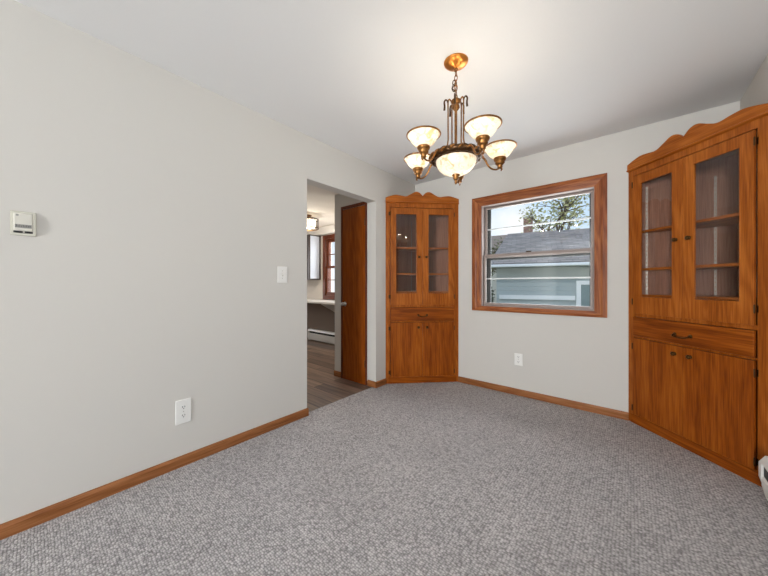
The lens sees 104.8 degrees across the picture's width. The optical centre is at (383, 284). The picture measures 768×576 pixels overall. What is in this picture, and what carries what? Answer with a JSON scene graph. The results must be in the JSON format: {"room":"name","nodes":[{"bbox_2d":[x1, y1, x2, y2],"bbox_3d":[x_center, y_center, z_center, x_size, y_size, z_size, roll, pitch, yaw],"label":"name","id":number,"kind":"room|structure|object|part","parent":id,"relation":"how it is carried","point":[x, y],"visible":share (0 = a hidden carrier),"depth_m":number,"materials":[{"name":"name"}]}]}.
{"room":"dining room","nodes":[
{"label":"dining room","id":0,"kind":"room"},
{"bbox_2d":[0,0,414,523],"bbox_3d":[-2.704,-0.082,0.240,0.120,2.440,9.550,0,0,40],"label":"wall","id":1,"kind":"structure","parent":0,"point":[168,208],"depth_m":1.69,"materials":[{"name":"white paint"}]},
{"bbox_2d":[10,210,35,236],"bbox_3d":[-1.667,-0.283,1.367,0.019,0.112,0.077,0,0,40],"label":"thermostat","id":2,"kind":"object","parent":1,"relation":"attached to","point":[22,223],"visible":1,"depth_m":1.36,"materials":[{"name":"beige plastic"}]},
{"bbox_2d":[0,408,308,539],"bbox_3d":[-3.141,1.105,-0.387,0.014,0.066,7.728,0,0,40],"label":"baseboard","id":3,"kind":"structure","parent":1,"relation":"attached to","point":[15,526],"depth_m":1.66,"materials":[{"name":"brown wood"}]},
{"bbox_2d":[175,398,190,424],"bbox_3d":[-1.261,0.797,1.859,0.010,0.150,0.085,0,0,40],"label":"wall outlet","id":4,"kind":"object","parent":1,"relation":"attached to","point":[182,407],"visible":1,"depth_m":1.85,"materials":[{"name":"white plastic"}]},
{"bbox_2d":[277,266,286,282],"bbox_3d":[-0.817,-0.081,2.384,0.017,0.132,0.085,0,0,40],"label":"light switch","id":5,"kind":"object","parent":1,"relation":"attached to","point":[281,271],"visible":1,"depth_m":2.38,"materials":[{"name":"white plastic"}]},
{"bbox_2d":[367,380,374,387],"bbox_3d":[-0.140,1.105,3.299,0.119,0.066,0.014,0,0,40],"label":"baseboard","id":6,"kind":"object","parent":1,"relation":"attached to","point":[370,383],"visible":1,"depth_m":3.29,"materials":[{"name":"brown wood"}]},
{"bbox_2d":[375,378,385,387],"bbox_3d":[-0.035,1.105,3.320,0.014,0.066,0.176,0,0,40],"label":"baseboard","id":7,"kind":"structure","parent":1,"relation":"attached to","point":[382,382],"depth_m":3.30,"materials":[{"name":"brown wood"}]},
{"bbox_2d":[307,233,334,341],"bbox_3d":[-0.963,0.010,5.761,4.298,2.264,0.150,0,0,40],"label":"wall","id":8,"kind":"structure","parent":0,"point":[314,287],"depth_m":5.96,"materials":[{"name":"beige paint"}]},
{"bbox_2d":[307,234,320,279],"bbox_3d":[-1.635,-0.535,6.011,0.706,0.875,0.324,0,0,40],"label":"upper cabinet","id":9,"kind":"object","parent":8,"relation":"attached to","point":[313,241],"visible":0.31,"depth_m":5.77,"materials":[{"name":"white wood"}]},
{"bbox_3d":[-1.357,-0.535,5.797,0.005,0.835,0.210,0,0,40],"label":"panel","id":10,"kind":"part","parent":9,"relation":"part of","materials":[{"name":"white glass"}]},
{"bbox_2d":[307,303,334,343],"bbox_3d":[-1.157,0.738,5.823,3.480,0.800,0.002,0,0,40],"label":"wall","id":11,"kind":"structure","parent":8,"relation":"attached to","point":[319,317],"depth_m":5.92,"materials":[{"name":"brown paint"}]},
{"bbox_2d":[307,224,334,235],"bbox_3d":[-1.216,-1.049,5.807,3.590,0.143,0.095,0,0,40],"label":"trim","id":12,"kind":"structure","parent":8,"relation":"attached to","point":[326,230],"depth_m":5.72,"materials":[{"name":"white paint"}]},
{"bbox_2d":[307,299,334,311],"bbox_3d":[-1.409,0.718,5.701,2.450,0.845,0.505,0,0,40],"label":"countertop","id":13,"kind":"structure","parent":8,"relation":"attached to","point":[330,304],"depth_m":5.33,"materials":[{"name":"white laminate"}]},
{"bbox_2d":[308,328,334,343],"bbox_3d":[-0.882,1.015,5.544,1.740,0.226,0.071,0,0,40],"label":"baseboard heater","id":14,"kind":"object","parent":8,"relation":"attached to","point":[313,334],"visible":0.52,"depth_m":5.79,"materials":[{"name":"white metal"}]},
{"bbox_2d":[323,234,334,299],"bbox_3d":[-0.731,-0.340,5.534,1.145,1.255,0.140,0,0,40],"label":"window","id":15,"kind":"structure","parent":8,"relation":"in","point":[327,239],"depth_m":5.81,"materials":[{"name":"brown wood"}]},
{"bbox_3d":[-0.725,-0.342,5.541,0.995,1.100,0.120,0,0,40],"label":"frame","id":16,"kind":"part","parent":15,"relation":"part of","materials":[{"name":"brown wood"}]},
{"bbox_3d":[-0.751,-0.092,5.510,0.971,0.540,0.030,0,0,40],"label":"sash","id":17,"kind":"part","parent":15,"relation":"part of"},
{"bbox_3d":[-0.730,-0.592,5.534,0.971,0.540,0.030,0,0,40],"label":"sash","id":18,"kind":"part","parent":15,"relation":"part of","materials":[{"name":"brown wood"}]},
{"bbox_2d":[307,184,336,229],"bbox_3d":[-2.574,-1.182,3.836,4.300,0.120,5.170,0,0,40],"label":"ceiling","id":19,"kind":"structure","parent":0,"point":[320,202],"depth_m":4.19,"materials":[{"name":"beige paint"}]},
{"bbox_2d":[307,214,318,230],"bbox_3d":[-1.234,-1.010,4.774,0.356,0.222,0.356,0,0,40],"label":"ceiling light","id":20,"kind":"object","parent":19,"relation":"attached to","point":[311,223],"visible":0.52,"depth_m":4.72,"materials":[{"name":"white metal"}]},
{"bbox_2d":[307,219,315,228],"bbox_3d":[-1.234,-0.984,4.774,0.250,0.124,0.250,0,0,40],"label":"diffuser","id":21,"kind":"object","parent":20,"relation":"attached to","point":[310,222],"depth_m":4.70,"materials":[{"name":"beige glass"}]},
{"bbox_2d":[335,194,367,379],"bbox_3d":[0.009,0.010,4.016,0.568,2.264,1.276,0,0,40],"label":"wall","id":22,"kind":"structure","parent":0,"point":[340,200],"depth_m":3.66,"materials":[{"name":"white paint"}]},
{"bbox_2d":[334,370,340,377],"bbox_3d":[-0.574,1.105,3.662,0.130,0.066,0.014,0,0,40],"label":"baseboard","id":23,"kind":"structure","parent":22,"relation":"attached to","point":[336,373],"depth_m":3.65,"materials":[{"name":"brown wood"}]},
{"bbox_2d":[341,202,366,384],"bbox_3d":[-0.375,0.096,3.461,0.428,2.087,0.066,0,0,40],"label":"door","id":24,"kind":"structure","parent":22,"relation":"in","point":[353,220],"depth_m":3.48,"materials":[{"name":"brown wood"}]},
{"bbox_2d":[0,339,767,575],"bbox_3d":[-3.030,1.188,0.937,7.324,0.100,10.200,0,0,40],"label":"floor","id":25,"kind":"structure","parent":0,"point":[432,478],"depth_m":1.53,"materials":[{"name":"grey carpet"}]},
{"bbox_2d":[386,192,458,383],"bbox_3d":[0.430,0.032,3.618,0.860,2.212,0.465,0,0,-5],"label":"tall cabinet","id":26,"kind":"object","parent":25,"relation":"on","point":[422,231],"visible":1,"depth_m":3.43,"materials":[{"name":"brown wood"}]},
{"bbox_3d":[0.234,0.093,3.631,0.011,2.050,0.561,0,0,40],"label":"panel","id":27,"kind":"part","parent":26,"relation":"part of","materials":[{"name":"brown wood"}]},
{"bbox_3d":[0.259,-0.325,3.407,0.372,1.114,0.016,0,0,-5],"label":"glazed door","id":28,"kind":"part","parent":26,"relation":"part of","materials":[{"name":"brown wood"}]},
{"bbox_3d":[0.259,0.743,3.407,0.372,0.618,0.016,0,0,-5],"label":"door","id":29,"kind":"part","parent":26,"relation":"part of","materials":[{"name":"brown wood"}]},
{"bbox_2d":[396,247,447,251],"bbox_3d":[0.430,-0.428,3.623,0.686,0.020,0.324,0,0,-5],"label":"shelf","id":30,"kind":"object","parent":26,"relation":"attached to","point":[398,249],"depth_m":3.51,"materials":[{"name":"brown wood"}]},
{"bbox_2d":[396,273,447,275],"bbox_3d":[0.430,-0.124,3.623,0.686,0.020,0.324,0,0,-5],"label":"shelf","id":31,"kind":"object","parent":26,"relation":"attached to","point":[397,274],"depth_m":3.48,"materials":[{"name":"brown wood"}]},
{"bbox_2d":[396,291,447,292],"bbox_3d":[0.430,0.088,3.623,0.686,0.020,0.324,0,0,-5],"label":"shelf","id":32,"kind":"object","parent":26,"relation":"attached to","point":[396,291],"depth_m":3.46,"materials":[{"name":"brown wood"}]},
{"bbox_3d":[0.445,0.340,3.424,0.746,0.154,0.016,0,0,-5],"label":"drawer","id":33,"kind":"part","parent":26,"relation":"part of","materials":[{"name":"brown wood"}]},
{"bbox_3d":[0.447,-1.011,3.430,0.860,0.126,0.020,0,0,-5],"label":"scalloped crown","id":34,"kind":"part","parent":26,"relation":"part of","materials":[{"name":"brown wood"}]},
{"bbox_3d":[0.631,-0.325,3.440,0.372,1.114,0.016,0,0,-5],"label":"glazed door","id":35,"kind":"part","parent":26,"relation":"part of","materials":[{"name":"brown wood"}]},
{"bbox_3d":[0.631,0.743,3.440,0.372,0.618,0.016,0,0,-5],"label":"door","id":36,"kind":"part","parent":26,"relation":"part of","materials":[{"name":"brown wood"}]},
{"bbox_3d":[0.621,0.093,3.665,0.561,2.050,0.011,0,0,40],"label":"panel","id":37,"kind":"part","parent":26,"relation":"part of","materials":[{"name":"clear glass"}]},
{"bbox_2d":[626,103,767,486],"bbox_3d":[2.276,0.032,2.071,0.465,2.212,0.860,0,0,-5],"label":"tall cabinet","id":38,"kind":"object","parent":25,"relation":"on","point":[698,202],"visible":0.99,"depth_m":2.03,"materials":[{"name":"brown wood"}]},
{"bbox_3d":[2.065,0.743,2.242,0.016,0.618,0.372,0,0,-5],"label":"door","id":39,"kind":"part","parent":38,"relation":"part of","materials":[{"name":"brown wood"}]},
{"bbox_3d":[2.065,-0.325,2.242,0.016,1.114,0.372,0,0,-5],"label":"glazed door","id":40,"kind":"part","parent":38,"relation":"part of","materials":[{"name":"brown wood"}]},
{"bbox_3d":[2.059,0.360,2.054,0.030,0.025,0.110,0,0,-5],"label":"bail pull","id":41,"kind":"part","parent":38,"relation":"part of","materials":[{"name":"black metal"}]},
{"bbox_3d":[2.289,0.093,2.267,0.561,2.050,0.011,0,0,40],"label":"panel","id":42,"kind":"part","parent":38,"relation":"part of","materials":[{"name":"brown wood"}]},
{"bbox_2d":[642,212,738,232],"bbox_3d":[2.282,-0.428,2.071,0.324,0.020,0.686,0,0,-5],"label":"shelf","id":43,"kind":"object","parent":38,"relation":"attached to","point":[722,222],"depth_m":2.05,"materials":[{"name":"brown wood"}]},
{"bbox_2d":[642,263,738,270],"bbox_3d":[2.282,-0.124,2.071,0.324,0.020,0.686,0,0,-5],"label":"shelf","id":44,"kind":"object","parent":38,"relation":"attached to","point":[712,266],"depth_m":2.15,"materials":[{"name":"brown wood"}]},
{"bbox_2d":[642,294,738,300],"bbox_3d":[2.282,0.088,2.071,0.324,0.020,0.686,0,0,-5],"label":"shelf","id":45,"kind":"object","parent":38,"relation":"attached to","point":[725,297],"depth_m":2.12,"materials":[{"name":"brown wood"}]},
{"bbox_3d":[2.082,0.340,2.056,0.016,0.154,0.746,0,0,-5],"label":"drawer","id":46,"kind":"part","parent":38,"relation":"part of","materials":[{"name":"brown wood"}]},
{"bbox_3d":[2.088,-1.011,2.054,0.020,0.126,0.860,0,0,-5],"label":"scalloped crown","id":47,"kind":"part","parent":38,"relation":"part of","materials":[{"name":"brown wood"}]},
{"bbox_3d":[2.098,0.743,1.870,0.016,0.618,0.372,0,0,-5],"label":"door","id":48,"kind":"part","parent":38,"relation":"part of","materials":[{"name":"brown wood"}]},
{"bbox_3d":[2.098,-0.325,1.870,0.016,1.114,0.372,0,0,-5],"label":"glazed door","id":49,"kind":"part","parent":38,"relation":"part of","materials":[{"name":"brown wood"}]},
{"bbox_3d":[2.323,0.093,1.880,0.011,2.050,0.561,0,0,40],"label":"panel","id":50,"kind":"part","parent":38,"relation":"part of","materials":[{"name":"brown wood"}]},
{"bbox_2d":[15,0,767,184],"bbox_3d":[-1.543,-1.362,-0.635,3.024,0.120,9.700,0,0,40],"label":"ceiling","id":51,"kind":"structure","parent":0,"point":[354,77],"depth_m":1.68,"materials":[{"name":"white paint"}]},
{"bbox_2d":[403,53,516,185],"bbox_3d":[0.445,-0.943,1.728,0.647,0.717,0.671,0,0,1],"label":"chandelier","id":52,"kind":"object","parent":51,"relation":"hanging from","point":[454,160],"visible":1,"depth_m":1.66,"materials":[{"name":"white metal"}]},
{"bbox_3d":[0.217,-0.771,1.882,0.178,0.063,0.178,0,0,40],"label":"lamp shade","id":53,"kind":"part","parent":52,"relation":"part of","materials":[{"name":"white glass"}]},
{"bbox_3d":[0.212,-0.771,1.582,0.178,0.063,0.178,0,0,40],"label":"lamp shade","id":54,"kind":"part","parent":52,"relation":"part of","materials":[{"name":"white glass"}]},
{"bbox_3d":[0.258,-0.708,1.853,0.133,0.090,0.013,0,0,38],"label":"arm","id":55,"kind":"part","parent":52,"relation":"part of","materials":[{"name":"gold metal"}]},
{"bbox_3d":[0.253,-0.708,1.610,0.133,0.090,0.013,0,0,-36],"label":"arm","id":56,"kind":"part","parent":52,"relation":"part of","materials":[{"name":"gold metal"}]},
{"bbox_3d":[0.351,-0.925,1.730,0.098,0.326,0.008,0,0,1],"label":"cage rod","id":57,"kind":"part","parent":52,"relation":"part of","materials":[{"name":"gold metal"}]},
{"bbox_3d":[0.400,-0.925,1.795,0.008,0.326,0.098,0,0,-17],"label":"cage rod","id":58,"kind":"part","parent":52,"relation":"part of","materials":[{"name":"gold metal"}]},
{"bbox_3d":[0.398,-0.925,1.663,0.008,0.326,0.098,0,0,19],"label":"cage rod","id":59,"kind":"part","parent":52,"relation":"part of","materials":[{"name":"gold metal"}]},
{"bbox_3d":[0.421,-0.926,1.728,0.236,0.336,0.236,0,0,40],"label":"stem","id":60,"kind":"part","parent":52,"relation":"part of","materials":[{"name":"gold metal"}]},
{"bbox_3d":[0.421,-0.689,1.728,0.234,0.098,0.234,0,0,40],"label":"lamp shade","id":61,"kind":"part","parent":52,"relation":"part of","materials":[{"name":"white glass"}]},
{"bbox_3d":[0.477,-0.925,1.768,0.098,0.326,0.008,0,0,-35],"label":"cage rod","id":62,"kind":"part","parent":52,"relation":"part of","materials":[{"name":"gold metal"}]},
{"bbox_3d":[0.476,-0.925,1.687,0.098,0.326,0.013,0,0,40],"label":"cage rod","id":63,"kind":"part","parent":52,"relation":"part of","materials":[{"name":"gold metal"}]},
{"bbox_3d":[0.481,-0.708,1.533,0.013,0.090,0.133,0,0,-18],"label":"arm","id":64,"kind":"part","parent":52,"relation":"part of","materials":[{"name":"gold metal"}]},
{"bbox_3d":[0.495,-0.771,1.485,0.178,0.063,0.178,0,0,40],"label":"lamp shade","id":65,"kind":"part","parent":52,"relation":"part of","materials":[{"name":"white glass"}]},
{"bbox_3d":[0.626,-0.708,1.724,0.133,0.090,0.013,0,0,2],"label":"arm","id":66,"kind":"part","parent":52,"relation":"part of","materials":[{"name":"gold metal"}]},
{"bbox_3d":[0.676,-0.771,1.724,0.178,0.063,0.178,0,0,40],"label":"lamp shade","id":67,"kind":"part","parent":52,"relation":"part of","materials":[{"name":"white glass"}]},
{"bbox_2d":[415,101,739,411],"bbox_3d":[1.524,-0.082,3.025,3.024,2.440,0.150,0,0,40],"label":"wall","id":68,"kind":"structure","parent":0,"point":[575,358],"depth_m":2.78,"materials":[{"name":"white paint"}]},
{"bbox_2d":[514,353,522,365],"bbox_3d":[1.382,0.769,3.038,0.080,0.122,0.010,0,0,40],"label":"wall outlet","id":69,"kind":"object","parent":68,"relation":"attached to","point":[518,358],"visible":1,"depth_m":3.04,"materials":[{"name":"white plastic"}]},
{"bbox_2d":[472,173,606,317],"bbox_3d":[1.516,-0.341,3.016,1.224,1.258,0.169,0,0,40],"label":"window","id":70,"kind":"structure","parent":68,"relation":"in","point":[595,185],"depth_m":2.90,"materials":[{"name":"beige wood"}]},
{"bbox_3d":[1.040,-0.341,3.318,0.105,1.258,0.020,0,0,40],"label":"casing","id":71,"kind":"part","parent":70,"relation":"part of","materials":[{"name":"brown wood"}]},
{"bbox_3d":[1.513,-0.053,3.001,1.003,0.563,0.030,0,0,40],"label":"sash","id":72,"kind":"part","parent":70,"relation":"part of","materials":[{"name":"brown"}]},
{"bbox_3d":[1.534,-0.582,3.027,1.003,0.572,0.028,0,0,40],"label":"sash","id":73,"kind":"part","parent":70,"relation":"part of","materials":[{"name":"brown"}]},
{"bbox_3d":[1.468,0.261,2.959,1.224,0.053,0.020,0,0,40],"label":"casing","id":74,"kind":"part","parent":70,"relation":"part of","materials":[{"name":"brown wood"}]},
{"bbox_3d":[1.468,-0.922,2.959,1.224,0.096,0.020,0,0,40],"label":"casing","id":75,"kind":"part","parent":70,"relation":"part of","materials":[{"name":"brown wood"}]},
{"bbox_3d":[1.557,-0.320,3.054,1.003,1.097,0.014,0,0,40],"label":"storm frame","id":76,"kind":"part","parent":70,"relation":"part of","materials":[{"name":"grey"}]},
{"bbox_3d":[1.902,-0.341,2.595,0.092,1.258,0.020,0,0,40],"label":"casing","id":77,"kind":"part","parent":70,"relation":"part of","materials":[{"name":"brown wood"}]},
{"bbox_2d":[458,376,628,420],"bbox_3d":[1.461,1.105,2.970,1.538,0.066,0.014,0,0,40],"label":"baseboard","id":78,"kind":"structure","parent":68,"relation":"attached to","point":[605,411],"depth_m":2.84,"materials":[{"name":"brown wood"}]},
{"bbox_2d":[740,54,767,109],"bbox_3d":[-0.490,-0.082,-1.616,0.150,2.440,9.550,0,0,40],"label":"wall","id":79,"kind":"structure","parent":0,"point":[756,93],"depth_m":1.79,"materials":[{"name":"white paint"}]},
{"bbox_2d":[758,456,767,500],"bbox_3d":[0.980,1.011,0.314,0.072,0.246,3.200,0,0,40],"label":"baseboard heater","id":80,"kind":"object","parent":79,"relation":"attached to","point":[763,463],"visible":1,"depth_m":1.52,"materials":[{"name":"white metal"}]},
{"bbox_2d":[762,459,767,471],"bbox_3d":[0.968,0.998,0.298,0.070,0.220,3.159,0,0,40],"label":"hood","id":81,"kind":"object","parent":80,"relation":"attached to","point":[765,462],"depth_m":1.51,"materials":[{"name":"white"}]},
{"bbox_3d":[0.949,1.044,0.313,0.022,0.107,3.159,0,0,40],"label":"panel","id":82,"kind":"part","parent":80,"relation":"part of","materials":[{"name":"white metal"}]},
{"label":"outside","id":83,"kind":"structure","parent":0,"visible":0},
{"bbox_3d":[19.964,1.838,27.202,60.000,0.200,59.100,0,0,40],"label":"ground","id":84,"kind":"structure","parent":83,"visible":0},
{"bbox_2d":[491,287,495,302],"bbox_3d":[3.041,0.887,8.660,0.546,1.794,0.549,0,0,40],"label":"shrub","id":85,"kind":"object","parent":84,"relation":"on","point":[492,291],"visible":0.05,"depth_m":8.55,"materials":[{"name":"green plant"}]},
{"bbox_2d":[491,236,502,280],"bbox_3d":[5.024,-0.611,17.351,5.606,4.836,2.693,0,0,27],"label":"tree","id":86,"kind":"object","parent":84,"relation":"on","point":[493,248],"visible":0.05,"depth_m":16.30,"materials":[{"name":"green plant"}]},
{"bbox_2d":[491,216,532,302],"bbox_3d":[8.018,-1.567,25.579,9.800,6.590,7.000,0,0,30],"label":"neighbor house","id":87,"kind":"structure","parent":84,"relation":"on","point":[525,228],"depth_m":21.81,"materials":[{"name":"beige"}]},
{"bbox_2d":[491,228,589,305],"bbox_3d":[8.415,-0.115,9.557,9.040,3.685,5.300,0,0,26],"label":"neighboring house","id":88,"kind":"structure","parent":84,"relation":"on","point":[569,291],"depth_m":8.97,"materials":[{"name":"grey"}]},
{"bbox_3d":[4.555,0.383,8.905,2.030,0.130,0.048,0,0,26],"label":"skirt trim","id":89,"kind":"part","parent":88,"relation":"part of","materials":[{"name":"white"}]},
{"bbox_3d":[5.987,0.803,8.202,1.100,1.830,0.058,0,0,26],"label":"door casing","id":90,"kind":"part","parent":88,"relation":"part of","materials":[{"name":"white"}]},
{"bbox_3d":[5.994,0.855,8.215,0.860,1.705,0.027,0,0,26],"label":"door panel","id":91,"kind":"part","parent":88,"relation":"part of","materials":[{"name":"teal"}]},
{"bbox_2d":[518,194,589,232],"bbox_3d":[9.550,-1.625,14.835,4.909,6.999,7.647,0,0,16],"label":"tree","id":92,"kind":"object","parent":84,"relation":"on","point":[567,204],"visible":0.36,"depth_m":14.02,"materials":[{"name":"green plant"}]}
]}

